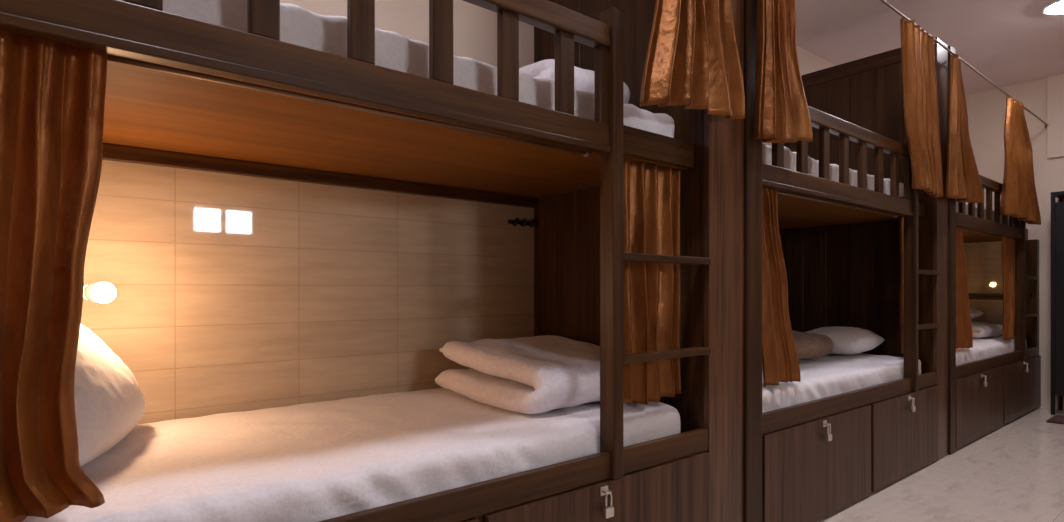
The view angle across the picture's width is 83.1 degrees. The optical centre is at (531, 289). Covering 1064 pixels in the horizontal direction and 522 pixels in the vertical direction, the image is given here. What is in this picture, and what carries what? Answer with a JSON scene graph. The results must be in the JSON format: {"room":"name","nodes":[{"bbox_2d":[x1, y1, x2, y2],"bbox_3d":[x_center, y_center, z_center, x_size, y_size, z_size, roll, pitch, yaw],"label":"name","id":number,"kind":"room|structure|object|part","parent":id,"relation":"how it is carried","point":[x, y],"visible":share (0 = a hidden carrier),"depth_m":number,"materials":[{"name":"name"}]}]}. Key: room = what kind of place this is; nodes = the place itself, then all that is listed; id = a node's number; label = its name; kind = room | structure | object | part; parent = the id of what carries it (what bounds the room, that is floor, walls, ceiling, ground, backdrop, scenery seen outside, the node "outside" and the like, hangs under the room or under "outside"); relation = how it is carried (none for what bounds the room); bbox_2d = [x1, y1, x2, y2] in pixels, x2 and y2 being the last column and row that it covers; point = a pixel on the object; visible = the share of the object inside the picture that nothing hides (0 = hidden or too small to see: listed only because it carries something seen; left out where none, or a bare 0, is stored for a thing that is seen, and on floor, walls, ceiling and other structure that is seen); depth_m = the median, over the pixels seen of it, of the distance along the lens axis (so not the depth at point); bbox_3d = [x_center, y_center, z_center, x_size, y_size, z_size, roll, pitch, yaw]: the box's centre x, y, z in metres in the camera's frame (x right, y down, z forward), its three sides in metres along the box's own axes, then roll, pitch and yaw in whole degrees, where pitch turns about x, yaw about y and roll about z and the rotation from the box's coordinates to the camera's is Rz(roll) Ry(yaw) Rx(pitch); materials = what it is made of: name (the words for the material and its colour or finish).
{"room":"dormitory","nodes":[
{"label":"dormitory","id":0,"kind":"room"},
{"bbox_2d":[81,0,835,423],"bbox_3d":[0.491,-0.373,3.110,7.900,2.630,0.100,0,0,-39],"label":"wall","id":1,"kind":"structure","parent":0,"point":[235,293],"depth_m":2.01,"materials":[{"name":"beige wood"}]},
{"bbox_2d":[84,281,115,302],"bbox_3d":[-1.127,0.006,1.568,0.060,0.060,0.236,0,0,-39],"label":"reading lamp","id":2,"kind":"object","parent":1,"relation":"attached to","point":[95,292],"visible":1,"depth_m":1.49,"materials":[{"name":"white glass"}]},
{"bbox_2d":[508,218,534,227],"bbox_3d":[-0.024,-0.288,2.594,0.170,0.037,0.046,0,0,-39],"label":"hook rail","id":3,"kind":"object","parent":1,"relation":"attached to","point":[516,221],"visible":0.92,"depth_m":2.57,"materials":[{"name":"brown metal"}]},
{"bbox_3d":[-0.036,-0.291,2.609,0.170,0.018,0.008,0,0,-39],"label":"rail","id":4,"kind":"part","parent":3,"relation":"part of","materials":[{"name":"brown metal"}]},
{"bbox_2d":[795,0,1063,94],"bbox_3d":[1.758,-1.738,1.562,7.900,0.100,4.100,0,0,-39],"label":"ceiling","id":5,"kind":"structure","parent":0,"point":[1009,42],"depth_m":3.95,"materials":[{"name":"paint"}]},
{"bbox_2d":[1041,0,1063,14],"bbox_3d":[3.146,-1.667,3.513,0.250,0.043,0.250,0,0,-39],"label":"ceiling light","id":6,"kind":"object","parent":5,"relation":"attached to","point":[1052,7],"visible":1,"depth_m":3.53,"materials":[{"name":"white glass"}]},
{"bbox_2d":[1046,1,1063,13],"bbox_3d":[3.146,-1.660,3.513,0.212,0.029,0.212,0,0,-39],"label":"diffuser","id":7,"kind":"object","parent":6,"relation":"attached to","point":[1052,7],"depth_m":3.52,"materials":[{"name":"white plastic"}]},
{"bbox_2d":[817,407,1063,521],"bbox_3d":[1.758,0.992,1.562,7.900,0.100,4.100,0,0,-39],"label":"floor","id":8,"kind":"structure","parent":0,"point":[1014,472],"depth_m":2.89,"materials":[{"name":"tile"}]},
{"bbox_2d":[0,0,710,521],"bbox_3d":[-0.409,0.079,1.700,1.836,1.715,0.932,0,0,-39],"label":"bunk bed","id":9,"kind":"object","parent":8,"relation":"on","point":[152,117],"visible":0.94,"depth_m":1.54,"materials":[{"name":"brown wood"}]},
{"bbox_2d":[107,54,591,157],"bbox_3d":[-0.367,-0.389,1.281,1.374,0.023,0.024,0,0,-39],"label":"curtain rod","id":10,"kind":"object","parent":9,"relation":"attached to","point":[586,154],"visible":0.83,"depth_m":1.22,"materials":[{"name":"brown metal"}]},
{"bbox_2d":[0,30,107,521],"bbox_3d":[-0.788,-0.021,0.905,0.241,0.759,0.046,0,0,-37],"label":"curtain","id":11,"kind":"object","parent":10,"relation":"hanging from","point":[52,93],"visible":0.98,"depth_m":0.93,"materials":[{"name":"orange fabric"}]},
{"bbox_2d":[22,388,680,521],"bbox_3d":[-0.448,0.431,1.721,1.784,0.136,0.843,0,0,-39],"label":"mattress","id":12,"kind":"object","parent":9,"relation":"on","point":[324,460],"visible":0.71,"depth_m":1.42,"materials":[{"name":"white fabric"}]},
{"bbox_2d":[74,325,144,465],"bbox_3d":[-1.073,0.204,1.358,0.292,0.318,0.540,0,0,-20],"label":"pillow","id":13,"kind":"object","parent":12,"relation":"on","point":[109,399],"visible":0.51,"depth_m":1.30,"materials":[{"name":"white fabric"}]},
{"bbox_2d":[435,335,599,413],"bbox_3d":[0.036,0.276,2.096,0.562,0.188,0.582,0,0,-40],"label":"quilt","id":14,"kind":"object","parent":12,"relation":"on","point":[535,374],"visible":0.9,"depth_m":1.90,"materials":[{"name":"white fabric"}]},
{"bbox_2d":[121,0,674,137],"bbox_3d":[-0.453,-0.513,1.744,1.806,0.178,0.802,0,0,-39],"label":"mattress","id":15,"kind":"object","parent":9,"relation":"on","point":[299,26],"visible":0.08,"depth_m":1.35,"materials":[{"name":"white fabric"}]},
{"bbox_2d":[519,59,629,103],"bbox_3d":[0.030,-0.678,2.077,0.385,0.167,0.512,0,0,-39],"label":"quilt","id":16,"kind":"object","parent":15,"relation":"on","point":[583,78],"visible":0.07,"depth_m":1.86,"materials":[{"name":"white fabric"}]},
{"bbox_3d":[-0.484,0.726,1.084,0.925,0.403,0.020,0,0,-39],"label":"door","id":17,"kind":"part","parent":9,"relation":"part of","materials":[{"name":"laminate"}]},
{"bbox_3d":[-0.146,0.486,1.378,1.836,0.070,0.026,0,0,-39],"label":"bed rail","id":18,"kind":"part","parent":9,"relation":"part of","materials":[{"name":"brown wood"}]},
{"bbox_3d":[-0.327,-0.701,1.234,1.373,0.060,0.040,0,0,-39],"label":"guard rail","id":19,"kind":"part","parent":9,"relation":"part of","materials":[{"name":"brown wood"}]},
{"bbox_3d":[0.231,0.726,1.669,0.872,0.403,0.020,0,0,-39],"label":"door","id":20,"kind":"part","parent":9,"relation":"part of","materials":[{"name":"laminate"}]},
{"bbox_2d":[603,493,613,517],"bbox_3d":[0.207,0.576,1.611,0.030,0.067,0.016,1,-1,-39],"label":"padlock","id":21,"kind":"object","parent":9,"relation":"attached to","point":[608,511],"visible":1,"depth_m":1.60,"materials":[{"name":"metal"}]},
{"bbox_3d":[0.223,-0.129,1.680,0.041,1.300,0.058,0,0,-39],"label":"post","id":22,"kind":"part","parent":9,"relation":"part of","materials":[{"name":"brown wood"}]},
{"bbox_2d":[623,159,680,404],"bbox_3d":[0.370,-0.019,1.920,0.327,0.763,0.053,0,0,-41],"label":"curtain","id":23,"kind":"object","parent":9,"relation":"hanging from","point":[651,193],"visible":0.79,"depth_m":1.93,"materials":[{"name":"orange fabric"}]},
{"bbox_2d":[534,0,761,521],"bbox_3d":[0.414,-0.228,2.391,0.312,2.332,0.909,0,0,-39],"label":"partition column","id":24,"kind":"structure","parent":8,"relation":"on","point":[721,195],"depth_m":2.07,"materials":[{"name":"brown wood"}]},
{"bbox_2d":[762,106,938,521],"bbox_3d":[1.250,0.079,3.059,1.826,1.715,0.932,0,0,-39],"label":"bunk bed","id":25,"kind":"object","parent":8,"relation":"on","point":[877,441],"visible":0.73,"depth_m":2.65,"materials":[{"name":"brown wood"}]},
{"bbox_3d":[1.184,0.726,2.449,0.915,0.403,0.020,0,0,-39],"label":"door","id":26,"kind":"part","parent":25,"relation":"part of","materials":[{"name":"laminate"}]},
{"bbox_2d":[826,425,831,440],"bbox_3d":[1.202,0.576,2.426,0.030,0.067,0.016,2,-1,-39],"label":"padlock","id":27,"kind":"object","parent":25,"relation":"attached to","point":[828,435],"visible":1,"depth_m":2.42,"materials":[{"name":"metal"}]},
{"bbox_2d":[762,143,903,196],"bbox_3d":[1.208,-0.511,3.106,1.790,0.176,0.806,0,0,-39],"label":"mattress","id":28,"kind":"object","parent":25,"relation":"on","point":[789,157],"visible":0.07,"depth_m":2.64,"materials":[{"name":"white fabric"}]},
{"bbox_2d":[777,191,897,217],"bbox_3d":[1.333,-0.389,2.672,1.468,0.023,0.024,0,0,-39],"label":"curtain rod","id":29,"kind":"object","parent":25,"relation":"attached to","point":[778,192],"visible":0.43,"depth_m":2.68,"materials":[{"name":"brown metal"}]},
{"bbox_2d":[762,187,800,386],"bbox_3d":[0.942,-0.016,2.315,0.372,0.769,0.048,0,0,-38],"label":"curtain","id":30,"kind":"object","parent":29,"relation":"hanging from","point":[780,362],"visible":0.87,"depth_m":2.29,"materials":[{"name":"orange fabric"}]},
{"bbox_2d":[762,353,920,412],"bbox_3d":[1.214,0.431,3.081,1.777,0.136,0.842,0,0,-39],"label":"mattress","id":31,"kind":"object","parent":25,"relation":"on","point":[828,375],"visible":0.27,"depth_m":2.77,"materials":[{"name":"white fabric"}]},
{"bbox_2d":[792,330,833,359],"bbox_3d":[1.052,0.275,3.061,1.036,0.175,0.536,0,0,-39],"label":"pillow","id":32,"kind":"object","parent":31,"relation":"on","point":[808,345],"visible":0.15,"depth_m":3.07,"materials":[{"name":"brown fabric"}]},
{"bbox_2d":[805,326,884,354],"bbox_3d":[1.764,0.288,3.442,0.460,0.156,0.360,0,0,-42],"label":"pillow","id":33,"kind":"object","parent":31,"relation":"on","point":[846,340],"visible":0.71,"depth_m":3.28,"materials":[{"name":"white fabric"}]},
{"bbox_3d":[1.514,0.486,2.737,1.826,0.070,0.026,0,0,-39],"label":"bed rail","id":34,"kind":"part","parent":25,"relation":"part of","materials":[{"name":"brown wood"}]},
{"bbox_3d":[1.373,-0.701,2.625,1.466,0.060,0.040,0,0,-39],"label":"guard rail","id":35,"kind":"part","parent":25,"relation":"part of","materials":[{"name":"brown wood"}]},
{"bbox_2d":[899,216,903,353],"bbox_3d":[2.078,-0.021,3.319,0.183,0.760,0.045,0,0,-39],"label":"curtain","id":36,"kind":"object","parent":25,"relation":"hanging from","point":[901,219],"visible":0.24,"depth_m":3.29,"materials":[{"name":"orange fabric"}]},
{"bbox_3d":[1.893,0.726,3.030,0.857,0.403,0.020,0,0,-39],"label":"door","id":37,"kind":"part","parent":25,"relation":"part of","materials":[{"name":"laminate"}]},
{"bbox_3d":[1.959,-0.129,3.100,0.041,1.300,0.058,0,0,-39],"label":"post","id":38,"kind":"part","parent":25,"relation":"part of","materials":[{"name":"brown wood"}]},
{"bbox_2d":[911,399,915,411],"bbox_3d":[1.910,0.576,3.006,0.031,0.068,0.016,0,0,-39],"label":"padlock","id":39,"kind":"object","parent":25,"relation":"attached to","point":[913,408],"visible":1,"depth_m":3.00,"materials":[{"name":"metal"}]},
{"bbox_2d":[782,37,955,459],"bbox_3d":[2.058,-0.228,3.737,0.282,2.332,0.909,0,0,-39],"label":"partition column","id":40,"kind":"structure","parent":8,"relation":"on","point":[844,275],"depth_m":3.54,"materials":[{"name":"brown wood"}]},
{"bbox_2d":[956,175,1040,448],"bbox_3d":[2.986,0.079,4.479,2.091,1.715,0.932,0,0,-39],"label":"bunk bed","id":41,"kind":"object","parent":8,"relation":"on","point":[1011,392],"visible":0.47,"depth_m":4.17,"materials":[{"name":"brown wood"}]},
{"bbox_3d":[2.844,0.726,3.808,0.985,0.403,0.020,0,0,-39],"label":"door","id":42,"kind":"part","parent":41,"relation":"part of","materials":[{"name":"laminate"}]},
{"bbox_2d":[962,228,1001,237],"bbox_3d":[2.996,-0.389,4.034,1.548,0.023,0.024,0,0,-39],"label":"curtain rod","id":43,"kind":"object","parent":41,"relation":"attached to","point":[962,228],"visible":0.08,"depth_m":4.08,"materials":[{"name":"brown metal"}]},
{"bbox_2d":[956,227,972,348],"bbox_3d":[2.633,-0.016,3.699,0.502,0.769,0.047,0,0,-39],"label":"curtain","id":44,"kind":"object","parent":43,"relation":"hanging from","point":[964,339],"visible":0.72,"depth_m":3.71,"materials":[{"name":"orange fabric"}]},
{"bbox_2d":[1002,236,1014,339],"bbox_3d":[3.504,-0.016,4.411,0.250,0.769,0.047,0,0,-39],"label":"curtain","id":45,"kind":"object","parent":43,"relation":"hanging from","point":[1008,244],"visible":0.98,"depth_m":4.37,"materials":[{"name":"orange fabric"}]},
{"bbox_2d":[956,202,1008,224],"bbox_3d":[2.944,-0.512,4.524,2.057,0.177,0.801,0,0,-39],"label":"mattress","id":46,"kind":"object","parent":41,"relation":"on","point":[966,204],"visible":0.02,"depth_m":4.09,"materials":[{"name":"white fabric"}]},
{"bbox_3d":[3.037,-0.701,3.987,1.546,0.060,0.040,0,0,-39],"label":"guard rail","id":47,"kind":"part","parent":41,"relation":"part of","materials":[{"name":"brown wood"}]},
{"bbox_2d":[956,336,1026,364],"bbox_3d":[2.927,0.431,4.486,1.983,0.136,0.846,0,0,-39],"label":"mattress","id":48,"kind":"object","parent":41,"relation":"on","point":[983,347],"visible":0.16,"depth_m":4.16,"materials":[{"name":"white fabric"}]},
{"bbox_2d":[971,320,1001,337],"bbox_3d":[3.434,0.293,4.816,0.584,0.151,0.478,0,0,-39],"label":"quilt","id":49,"kind":"object","parent":48,"relation":"on","point":[980,329],"visible":0.29,"depth_m":4.56,"materials":[{"name":"white fabric"}]},
{"bbox_2d":[970,307,982,317],"bbox_3d":[3.437,0.174,4.863,0.461,0.114,0.322,0,0,-43],"label":"pillow","id":50,"kind":"object","parent":49,"relation":"on","point":[974,312],"visible":0.2,"depth_m":4.71,"materials":[{"name":"white fabric"}]},
{"bbox_3d":[3.249,0.486,4.157,2.091,0.070,0.026,0,0,-39],"label":"bed rail","id":51,"kind":"part","parent":41,"relation":"part of","materials":[{"name":"brown wood"}]},
{"bbox_3d":[3.653,-0.129,4.488,0.041,1.300,0.058,0,0,-39],"label":"post","id":52,"kind":"part","parent":41,"relation":"part of","materials":[{"name":"brown wood"}]},
{"bbox_3d":[3.655,0.726,4.472,1.052,0.403,0.020,0,0,-39],"label":"door","id":53,"kind":"part","parent":41,"relation":"part of","materials":[{"name":"laminate"}]},
{"bbox_2d":[1046,414,1063,423],"bbox_3d":[3.951,0.933,4.172,0.341,0.018,0.521,0,0,-39],"label":"floor mat","id":54,"kind":"object","parent":8,"relation":"on","point":[1059,419],"visible":1,"depth_m":4.29,"materials":[{"name":"brown fabric"}]},
{"bbox_2d":[1051,191,1063,414],"bbox_3d":[4.228,0.102,4.386,0.300,1.680,0.620,0,0,-39],"label":"locker","id":55,"kind":"object","parent":8,"relation":"on","point":[1057,208],"visible":1,"depth_m":4.51,"materials":[{"name":"black metal"}]},
{"bbox_3d":[4.120,0.067,4.297,0.012,1.450,0.568,0,0,-39],"label":"panel","id":56,"kind":"part","parent":55,"relation":"part of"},
{"bbox_2d":[964,78,1063,407],"bbox_3d":[4.776,-0.373,4.033,0.100,2.630,3.900,0,0,-39],"label":"wall","id":57,"kind":"structure","parent":0,"point":[986,110],"depth_m":4.99,"materials":[{"name":"beige paint"}]},
{"bbox_2d":[968,293,1030,299],"bbox_3d":[3.754,0.056,5.122,0.100,0.052,0.800,0,0,-39],"label":"wall shelf","id":58,"kind":"object","parent":57,"relation":"attached to","point":[975,296],"visible":0.25,"depth_m":5.05,"materials":[{"name":"brown wood"}]},
{"bbox_2d":[1044,397,1063,409],"bbox_3d":[5.027,0.896,3.638,0.012,0.090,2.970,0,0,-39],"label":"baseboard","id":59,"kind":"structure","parent":57,"relation":"attached to","point":[1047,400],"depth_m":4.76,"materials":[{"name":"beige paint"}]},
{"bbox_2d":[1047,74,1063,158],"bbox_3d":[4.488,-1.366,4.282,0.030,0.645,1.250,0,0,-39],"label":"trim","id":60,"kind":"structure","parent":57,"relation":"attached to","point":[1055,84],"depth_m":4.71,"materials":[{"name":"beige paint"}]},
{"bbox_3d":[-1.260,-0.373,-0.908,0.100,2.630,3.900,0,0,-39],"label":"wall","id":61,"kind":"structure","parent":0,"visible":0},
{"bbox_2d":[880,0,1047,127],"bbox_3d":[1.121,-1.306,2.341,7.700,0.040,0.060,0,0,-39],"label":"wire","id":62,"kind":"object","parent":61,"relation":"attached to","point":[883,1],"visible":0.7,"depth_m":3.43,"materials":[{"name":"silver metal"}]},
{"bbox_2d":[640,0,744,118],"bbox_3d":[0.502,-0.905,1.819,0.491,0.782,0.085,0,0,-39],"label":"curtain","id":63,"kind":"object","parent":62,"relation":"hanging from","point":[692,61],"visible":1,"depth_m":1.81,"materials":[{"name":"orange fabric"}]},
{"bbox_2d":[754,0,812,143],"bbox_3d":[0.911,-0.905,2.159,0.358,0.783,0.069,0,0,-42],"label":"curtain","id":64,"kind":"object","parent":62,"relation":"hanging from","point":[781,111],"visible":1,"depth_m":2.10,"materials":[{"name":"orange fabric"}]},
{"bbox_2d":[900,17,942,196],"bbox_3d":[1.960,-0.893,3.015,0.510,0.808,0.056,0,0,-39],"label":"curtain","id":65,"kind":"object","parent":62,"relation":"hanging from","point":[920,98],"visible":1,"depth_m":2.97,"materials":[{"name":"orange fabric"}]},
{"bbox_2d":[945,54,982,202],"bbox_3d":[2.469,-0.898,3.429,0.527,0.797,0.076,0,0,-40],"label":"curtain","id":66,"kind":"object","parent":62,"relation":"hanging from","point":[963,183],"visible":1,"depth_m":3.33,"materials":[{"name":"orange fabric"}]},
{"bbox_2d":[1000,97,1040,224],"bbox_3d":[3.462,-0.892,4.241,0.932,0.808,0.088,0,0,-38],"label":"curtain","id":67,"kind":"object","parent":62,"relation":"hanging from","point":[1019,200],"visible":1,"depth_m":4.13,"materials":[{"name":"orange fabric"}]}
]}

